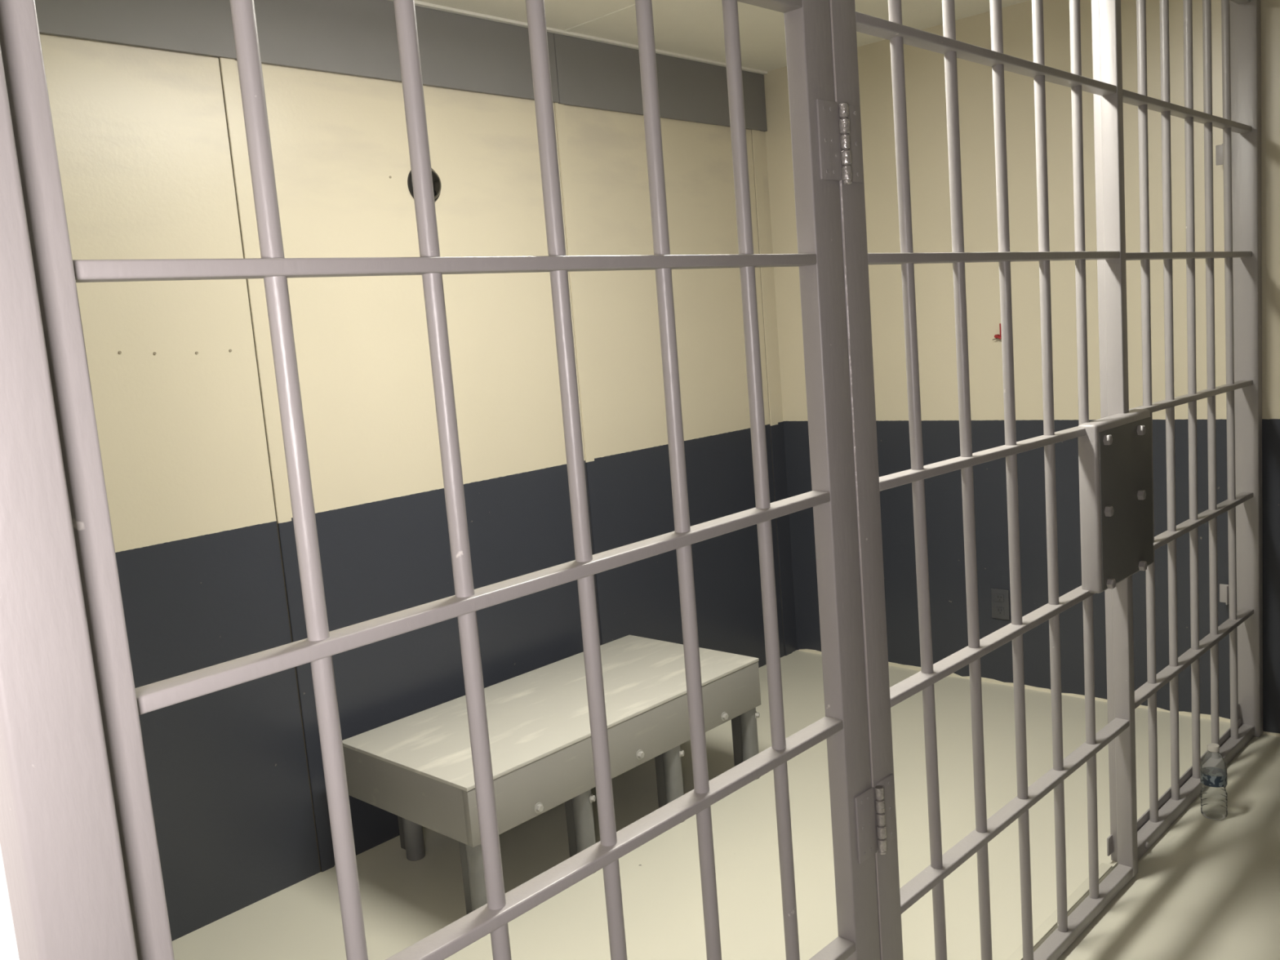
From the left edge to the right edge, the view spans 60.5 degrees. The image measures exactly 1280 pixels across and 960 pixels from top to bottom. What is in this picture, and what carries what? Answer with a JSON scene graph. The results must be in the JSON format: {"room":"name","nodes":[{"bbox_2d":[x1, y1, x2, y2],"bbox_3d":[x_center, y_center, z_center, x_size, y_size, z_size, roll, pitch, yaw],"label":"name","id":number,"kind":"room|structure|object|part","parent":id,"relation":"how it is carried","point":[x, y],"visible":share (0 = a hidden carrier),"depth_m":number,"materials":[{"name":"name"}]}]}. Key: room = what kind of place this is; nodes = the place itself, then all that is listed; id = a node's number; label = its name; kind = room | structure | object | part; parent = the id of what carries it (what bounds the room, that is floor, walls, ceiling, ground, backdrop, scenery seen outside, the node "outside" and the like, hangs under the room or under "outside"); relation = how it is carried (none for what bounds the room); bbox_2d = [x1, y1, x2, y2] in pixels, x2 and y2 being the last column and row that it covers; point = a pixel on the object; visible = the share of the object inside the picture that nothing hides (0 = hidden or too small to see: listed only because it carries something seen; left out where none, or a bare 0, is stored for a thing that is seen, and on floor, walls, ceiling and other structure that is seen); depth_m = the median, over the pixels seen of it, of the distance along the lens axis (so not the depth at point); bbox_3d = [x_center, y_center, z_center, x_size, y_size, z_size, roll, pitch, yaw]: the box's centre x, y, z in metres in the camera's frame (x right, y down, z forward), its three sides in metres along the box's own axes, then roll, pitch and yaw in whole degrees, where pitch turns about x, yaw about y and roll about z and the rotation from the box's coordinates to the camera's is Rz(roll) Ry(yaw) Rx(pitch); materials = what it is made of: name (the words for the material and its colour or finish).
{"room":"prison interior","nodes":[
{"label":"prison interior","id":0,"kind":"room"},
{"bbox_2d":[0,844,19,959],"bbox_3d":[-1.467,0.375,-0.022,0.070,2.548,2.628,3,11,44],"label":"wall","id":1,"kind":"structure","parent":0,"point":[8,945],"depth_m":0.90,"materials":[{"name":"white paint"}]},
{"bbox_2d":[40,33,797,941],"bbox_3d":[-0.821,-0.127,3.314,0.406,2.548,4.187,3,11,44],"label":"wall","id":2,"kind":"structure","parent":0,"point":[141,137],"depth_m":3.14,"materials":[{"name":"paint"}]},
{"bbox_2d":[218,57,320,871],"bbox_3d":[-0.983,0.013,2.932,0.003,2.200,0.004,3,11,44],"label":"trim","id":3,"kind":"structure","parent":2,"relation":"attached to","point":[219,58],"depth_m":2.92,"materials":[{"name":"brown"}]},
{"bbox_2d":[219,57,333,871],"bbox_3d":[-0.967,0.010,2.946,0.008,2.200,0.040,3,11,44],"label":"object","id":4,"kind":"structure","parent":2,"relation":"attached to","point":[228,68],"depth_m":2.93,"materials":[{"name":"paint"}]},
{"bbox_2d":[35,0,559,102],"bbox_3d":[-1.137,-1.166,2.697,0.015,0.220,2.553,2,10,42],"label":"beam","id":5,"kind":"structure","parent":2,"relation":"attached to","point":[353,37],"depth_m":3.00,"materials":[{"name":"grey paint"}]},
{"bbox_2d":[407,168,441,201],"bbox_3d":[-0.626,-0.876,3.245,0.052,0.116,0.116,3,11,44],"label":"security camera","id":6,"kind":"object","parent":2,"relation":"attached to","point":[437,184],"visible":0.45,"depth_m":3.24,"materials":[{"name":"black plastic"}]},
{"bbox_2d":[388,0,767,74],"bbox_3d":[-0.740,-1.370,3.110,0.031,0.008,3.747,2,10,42],"label":"trim","id":7,"kind":"structure","parent":2,"relation":"attached to","point":[418,3],"depth_m":3.65,"materials":[{"name":"white"}]},
{"bbox_2d":[554,102,609,644],"bbox_3d":[-0.182,-0.168,3.796,0.008,2.200,0.040,3,11,44],"label":"trim","id":8,"kind":"structure","parent":2,"relation":"attached to","point":[559,108],"depth_m":3.76,"materials":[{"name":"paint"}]},
{"bbox_2d":[564,0,656,31],"bbox_3d":[0.380,-1.453,3.023,1.760,0.007,0.024,3,11,44],"label":"trim","id":9,"kind":"structure","parent":2,"relation":"attached to","point":[632,6],"depth_m":3.50,"materials":[{"name":"tile"}]},
{"bbox_2d":[553,33,767,131],"bbox_3d":[0.114,-1.448,4.051,0.015,0.222,1.172,2,10,42],"label":"beam","id":10,"kind":"structure","parent":2,"relation":"attached to","point":[591,74],"depth_m":3.92,"materials":[{"name":"grey paint"}]},
{"bbox_2d":[751,129,792,655],"bbox_3d":[0.555,-0.334,4.593,0.008,2.200,0.050,3,11,44],"label":"trim","id":11,"kind":"structure","parent":2,"relation":"attached to","point":[755,134],"depth_m":4.58,"materials":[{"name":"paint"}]},
{"bbox_2d":[416,0,1029,71],"bbox_3d":[0.326,-1.167,0.564,5.800,0.100,6.600,3,11,44],"label":"ceiling","id":12,"kind":"structure","parent":0,"point":[692,28],"depth_m":3.67,"materials":[{"name":"paint"}]},
{"bbox_2d":[172,649,1279,959],"bbox_3d":[0.528,1.355,0.904,5.800,0.150,6.600,3,11,44],"label":"floor","id":13,"kind":"structure","parent":0,"point":[1206,889],"depth_m":2.89,"materials":[{"name":"paint"}]},
{"bbox_2d":[0,0,880,959],"bbox_3d":[-0.087,0.054,1.312,0.088,2.448,1.262,3,11,44],"label":"bars","id":14,"kind":"object","parent":13,"relation":"on","point":[78,842],"visible":1,"depth_m":1.13,"materials":[{"name":"paint"}]},
{"bbox_3d":[-0.498,0.144,0.892,0.088,2.448,0.073,3,11,44],"label":"corner post","id":15,"kind":"part","parent":14,"relation":"part of","materials":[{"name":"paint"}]},
{"bbox_3d":[-0.472,0.135,0.946,0.050,2.448,0.042,3,11,44],"label":"post","id":16,"kind":"part","parent":14,"relation":"part of","materials":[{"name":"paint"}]},
{"bbox_3d":[-0.118,-0.256,1.300,0.034,0.016,1.086,3,11,44],"label":"rail","id":17,"kind":"part","parent":14,"relation":"part of","materials":[{"name":"metal"}]},
{"bbox_3d":[-0.088,0.113,1.350,0.034,0.029,1.086,3,11,44],"label":"rail","id":18,"kind":"part","parent":14,"relation":"part of","materials":[{"name":"metal"}]},
{"bbox_3d":[-0.059,0.483,1.400,0.034,0.031,1.086,3,11,44],"label":"rail","id":19,"kind":"part","parent":14,"relation":"part of","materials":[{"name":"metal"}]},
{"bbox_3d":[-0.147,-0.625,1.250,0.034,0.016,1.086,3,11,44],"label":"rail","id":20,"kind":"part","parent":14,"relation":"part of","materials":[{"name":"metal"}]},
{"bbox_3d":[-0.029,0.856,1.450,0.034,0.016,1.086,3,11,44],"label":"rail","id":21,"kind":"part","parent":14,"relation":"part of","materials":[{"name":"metal"}]},
{"bbox_2d":[342,635,760,914],"bbox_3d":[-0.210,0.827,3.240,0.582,0.388,1.154,3,11,43],"label":"bench","id":22,"kind":"object","parent":13,"relation":"on","point":[417,768],"visible":0.75,"depth_m":3.00,"materials":[{"name":"paint"}]},
{"bbox_3d":[-0.684,0.889,3.129,0.046,0.348,0.007,3,11,43],"label":"leg plate","id":23,"kind":"part","parent":22,"relation":"part of","materials":[{"name":"grey metal"}]},
{"bbox_3d":[-0.651,0.896,3.100,0.053,0.358,0.053,3,11,43],"label":"leg","id":24,"kind":"part","parent":22,"relation":"part of","materials":[{"name":"grey metal"}]},
{"bbox_3d":[-0.429,0.925,2.714,0.046,0.348,0.007,3,11,43],"label":"leg plate","id":25,"kind":"part","parent":22,"relation":"part of","materials":[{"name":"grey metal"}]},
{"bbox_3d":[-0.396,0.931,2.685,0.053,0.358,0.053,3,11,43],"label":"leg","id":26,"kind":"part","parent":22,"relation":"part of","materials":[{"name":"grey metal"}]},
{"bbox_3d":[-0.186,0.871,2.970,0.046,0.348,0.007,3,11,43],"label":"leg plate","id":27,"kind":"part","parent":22,"relation":"part of","materials":[{"name":"grey metal"}]},
{"bbox_3d":[-0.154,0.877,2.942,0.053,0.358,0.053,3,11,43],"label":"leg","id":28,"kind":"part","parent":22,"relation":"part of","materials":[{"name":"grey metal"}]},
{"bbox_3d":[0.062,0.816,3.232,0.046,0.348,0.007,3,11,43],"label":"leg plate","id":29,"kind":"part","parent":22,"relation":"part of","materials":[{"name":"grey metal"}]},
{"bbox_3d":[0.094,0.822,3.204,0.053,0.358,0.053,3,11,43],"label":"leg","id":30,"kind":"part","parent":22,"relation":"part of","materials":[{"name":"grey metal"}]},
{"bbox_3d":[0.310,0.761,3.494,0.046,0.348,0.007,3,11,43],"label":"leg plate","id":31,"kind":"part","parent":22,"relation":"part of","materials":[{"name":"grey metal"}]},
{"bbox_3d":[0.342,0.767,3.466,0.053,0.358,0.053,3,11,43],"label":"leg","id":32,"kind":"part","parent":22,"relation":"part of","materials":[{"name":"grey metal"}]},
{"bbox_2d":[829,0,1153,959],"bbox_3d":[0.775,-0.138,2.202,0.077,2.441,1.244,3,11,44],"label":"gate","id":33,"kind":"object","parent":13,"relation":"on","point":[1115,450],"visible":1,"depth_m":2.19,"materials":[{"name":"metal"}]},
{"bbox_3d":[0.755,-0.064,2.212,0.034,0.028,1.067,3,11,44],"label":"rail","id":34,"kind":"part","parent":33,"relation":"part of","materials":[{"name":"metal"}]},
{"bbox_3d":[0.695,-0.806,2.112,0.034,0.024,1.067,3,11,44],"label":"rail","id":35,"kind":"part","parent":33,"relation":"part of","materials":[{"name":"metal"}]},
{"bbox_3d":[0.784,0.302,2.261,0.034,0.018,1.067,3,11,44],"label":"rail","id":36,"kind":"part","parent":33,"relation":"part of","materials":[{"name":"metal"}]},
{"bbox_3d":[0.725,-0.439,2.161,0.034,0.017,1.067,3,11,44],"label":"rail","id":37,"kind":"part","parent":33,"relation":"part of","materials":[{"name":"metal"}]},
{"bbox_3d":[0.814,0.673,2.311,0.034,0.018,1.067,3,11,44],"label":"rail","id":38,"kind":"part","parent":33,"relation":"part of","materials":[{"name":"metal"}]},
{"bbox_3d":[0.844,1.055,2.363,0.034,0.028,1.067,3,11,44],"label":"rail","id":39,"kind":"part","parent":33,"relation":"part of","materials":[{"name":"metal"}]},
{"bbox_3d":[1.130,0.048,2.544,0.004,0.356,0.312,3,11,44],"label":"plate","id":40,"kind":"part","parent":33,"relation":"part of","materials":[{"name":"grey paint"}]},
{"bbox_2d":[1006,862,1111,959],"bbox_3d":[0.790,1.057,2.374,0.025,0.004,1.130,3,11,44],"label":"threshold strip","id":41,"kind":"object","parent":13,"relation":"on","point":[1051,922],"visible":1,"depth_m":2.56,"materials":[{"name":"paint"}]},
{"bbox_2d":[1091,0,1262,862],"bbox_3d":[1.485,-0.303,3.027,0.115,2.448,1.150,3,11,44],"label":"bars","id":42,"kind":"object","parent":13,"relation":"on","point":[1239,153],"visible":0.7,"depth_m":3.14,"materials":[{"name":"paint"}]},
{"bbox_3d":[1.129,-0.221,2.635,0.038,2.448,0.028,3,11,44],"label":"strike post","id":43,"kind":"part","parent":42,"relation":"part of","materials":[{"name":"metal"}]},
{"bbox_3d":[1.453,-0.977,2.923,0.034,0.026,1.059,3,11,44],"label":"rail","id":44,"kind":"part","parent":42,"relation":"part of","materials":[{"name":"metal"}]},
{"bbox_3d":[1.483,-0.608,2.973,0.034,0.017,1.059,3,11,44],"label":"rail","id":45,"kind":"part","parent":42,"relation":"part of","materials":[{"name":"metal"}]},
{"bbox_3d":[1.513,-0.226,3.024,0.034,0.025,1.059,3,11,44],"label":"rail","id":46,"kind":"part","parent":42,"relation":"part of","materials":[{"name":"metal"}]},
{"bbox_3d":[1.571,0.497,3.122,0.034,0.018,1.059,3,11,44],"label":"rail","id":47,"kind":"part","parent":42,"relation":"part of","materials":[{"name":"metal"}]},
{"bbox_3d":[1.603,0.888,3.175,0.034,0.036,1.059,3,11,44],"label":"rail","id":48,"kind":"part","parent":42,"relation":"part of","materials":[{"name":"metal"}]},
{"bbox_3d":[1.541,0.124,3.072,0.034,0.018,1.059,3,11,44],"label":"rail","id":49,"kind":"part","parent":42,"relation":"part of","materials":[{"name":"metal"}]},
{"bbox_3d":[1.424,-1.340,2.874,0.034,0.016,1.059,3,11,44],"label":"rail","id":50,"kind":"part","parent":42,"relation":"part of","materials":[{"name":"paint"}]},
{"bbox_3d":[1.879,-0.386,3.408,0.084,2.448,0.041,3,11,44],"label":"wall post","id":51,"kind":"part","parent":42,"relation":"part of","materials":[{"name":"metal"}]},
{"bbox_2d":[1200,742,1227,819],"bbox_3d":[1.578,0.827,3.019,0.066,0.204,0.066,3,11,44],"label":"water bottle","id":52,"kind":"object","parent":13,"relation":"on","point":[1216,777],"visible":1,"depth_m":3.02,"materials":[{"name":"clear plastic"}]},
{"bbox_2d":[764,0,1279,733],"bbox_3d":[2.571,-0.346,2.927,5.600,2.548,0.305,3,11,44],"label":"wall","id":53,"kind":"structure","parent":0,"point":[924,69],"depth_m":3.90,"materials":[{"name":"paint"}]},
{"bbox_2d":[992,323,1001,340],"bbox_3d":[1.289,-0.533,3.945,0.044,0.058,0.024,3,11,44],"label":"wall hook","id":54,"kind":"object","parent":53,"relation":"attached to","point":[996,336],"visible":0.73,"depth_m":3.94,"materials":[{"name":"red plastic"}]},
{"bbox_3d":[1.290,-0.514,3.945,0.026,0.020,0.018,3,11,44],"label":"knob","id":55,"kind":"part","parent":54,"relation":"part of","materials":[{"name":"red plastic"}]},
{"bbox_3d":[1.303,-0.538,3.942,0.022,0.051,0.006,3,11,44],"label":"plate","id":56,"kind":"part","parent":54,"relation":"part of","materials":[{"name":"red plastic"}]},
{"bbox_2d":[991,587,1010,620],"bbox_3d":[1.349,0.464,4.107,0.070,0.114,0.011,3,11,44],"label":"wall outlet","id":57,"kind":"object","parent":53,"relation":"attached to","point":[1000,598],"visible":1,"depth_m":4.10,"materials":[{"name":"grey plastic"}]},
{"bbox_2d":[995,606,1004,614],"bbox_3d":[1.348,0.490,4.108,0.030,0.028,0.002,3,11,44],"label":"socket","id":58,"kind":"object","parent":57,"relation":"attached to","point":[999,610],"depth_m":4.11,"materials":[{"name":"black plastic"}]},
{"bbox_2d":[995,593,1004,601],"bbox_3d":[1.344,0.440,4.101,0.030,0.028,0.002,3,11,44],"label":"socket","id":59,"kind":"object","parent":57,"relation":"attached to","point":[999,597],"depth_m":4.10,"materials":[{"name":"black plastic"}]},
{"bbox_2d":[798,648,1279,737],"bbox_3d":[2.230,0.816,3.355,4.201,0.037,0.010,3,10,43],"label":"baseboard","id":60,"kind":"structure","parent":53,"relation":"attached to","point":[890,664],"depth_m":4.06,"materials":[{"name":"beige"}]}
]}

